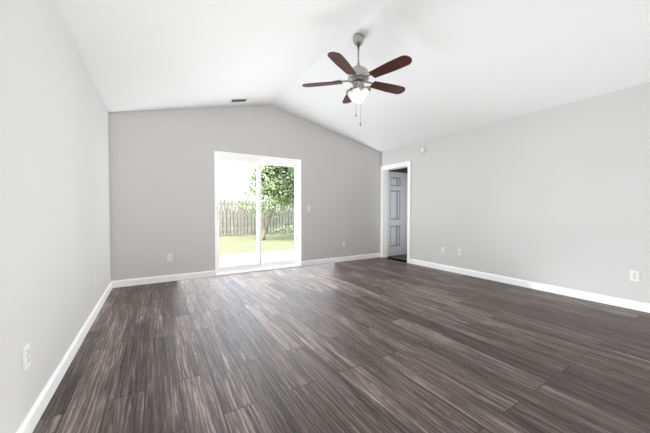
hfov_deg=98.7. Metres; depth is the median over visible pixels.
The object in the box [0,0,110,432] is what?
wall
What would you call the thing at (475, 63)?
ceiling
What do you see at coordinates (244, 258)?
patio slab
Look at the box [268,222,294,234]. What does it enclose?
hedge
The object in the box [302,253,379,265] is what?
baseboard
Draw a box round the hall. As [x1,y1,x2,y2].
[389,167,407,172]
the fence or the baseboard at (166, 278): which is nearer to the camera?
the baseboard at (166, 278)
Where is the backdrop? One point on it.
(226, 208)
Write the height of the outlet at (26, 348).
0.116 m
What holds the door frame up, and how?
attached to the wall at (559, 196)
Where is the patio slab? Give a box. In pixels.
[220,249,294,266]
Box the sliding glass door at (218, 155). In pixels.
[214,151,300,275]
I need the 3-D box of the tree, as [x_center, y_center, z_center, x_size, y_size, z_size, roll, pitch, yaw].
[-1.547,-1.389,11.605,4.646,4.796,4.996,-1,1,-31]
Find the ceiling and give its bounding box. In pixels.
[55,0,649,151]
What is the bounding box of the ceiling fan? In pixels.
[302,33,411,125]
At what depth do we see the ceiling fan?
2.99 m
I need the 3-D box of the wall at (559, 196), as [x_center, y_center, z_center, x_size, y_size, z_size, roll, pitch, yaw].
[2.952,-0.675,3.899,0.160,3.355,6.143,-1,1,-31]
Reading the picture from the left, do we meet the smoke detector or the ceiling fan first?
the ceiling fan
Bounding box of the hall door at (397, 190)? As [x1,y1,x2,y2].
[388,171,407,255]
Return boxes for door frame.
[380,161,410,262]
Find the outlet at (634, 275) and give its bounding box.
[630,270,639,281]
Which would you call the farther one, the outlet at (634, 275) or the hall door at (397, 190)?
the hall door at (397, 190)
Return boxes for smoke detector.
[420,147,425,152]
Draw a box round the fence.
[219,199,294,235]
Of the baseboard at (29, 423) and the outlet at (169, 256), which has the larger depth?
the outlet at (169, 256)
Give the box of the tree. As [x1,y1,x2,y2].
[230,163,293,239]
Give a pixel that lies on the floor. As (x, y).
(372, 345)
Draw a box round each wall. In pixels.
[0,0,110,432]
[109,105,380,280]
[381,82,649,302]
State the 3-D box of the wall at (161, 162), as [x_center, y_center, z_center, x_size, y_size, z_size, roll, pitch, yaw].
[-0.827,-0.704,5.291,5.174,3.355,0.160,-1,1,-31]
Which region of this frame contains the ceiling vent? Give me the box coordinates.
[229,98,248,102]
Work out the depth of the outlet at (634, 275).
3.05 m
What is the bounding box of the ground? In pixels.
[219,232,294,254]
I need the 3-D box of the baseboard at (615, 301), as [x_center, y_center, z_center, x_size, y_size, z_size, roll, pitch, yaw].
[3.070,0.960,3.569,0.015,0.098,5.080,-1,1,-31]
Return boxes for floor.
[32,254,649,432]
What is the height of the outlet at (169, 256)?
0.116 m
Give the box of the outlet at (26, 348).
[23,341,30,370]
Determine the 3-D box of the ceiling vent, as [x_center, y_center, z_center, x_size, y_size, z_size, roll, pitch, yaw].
[-1.375,-1.857,4.463,0.265,0.073,0.160,-1,1,-31]
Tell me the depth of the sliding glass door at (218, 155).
5.08 m
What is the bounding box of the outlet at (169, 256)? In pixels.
[167,254,172,260]
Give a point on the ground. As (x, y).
(228, 244)
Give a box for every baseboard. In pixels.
[16,281,112,432]
[112,270,214,287]
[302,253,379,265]
[410,259,649,312]

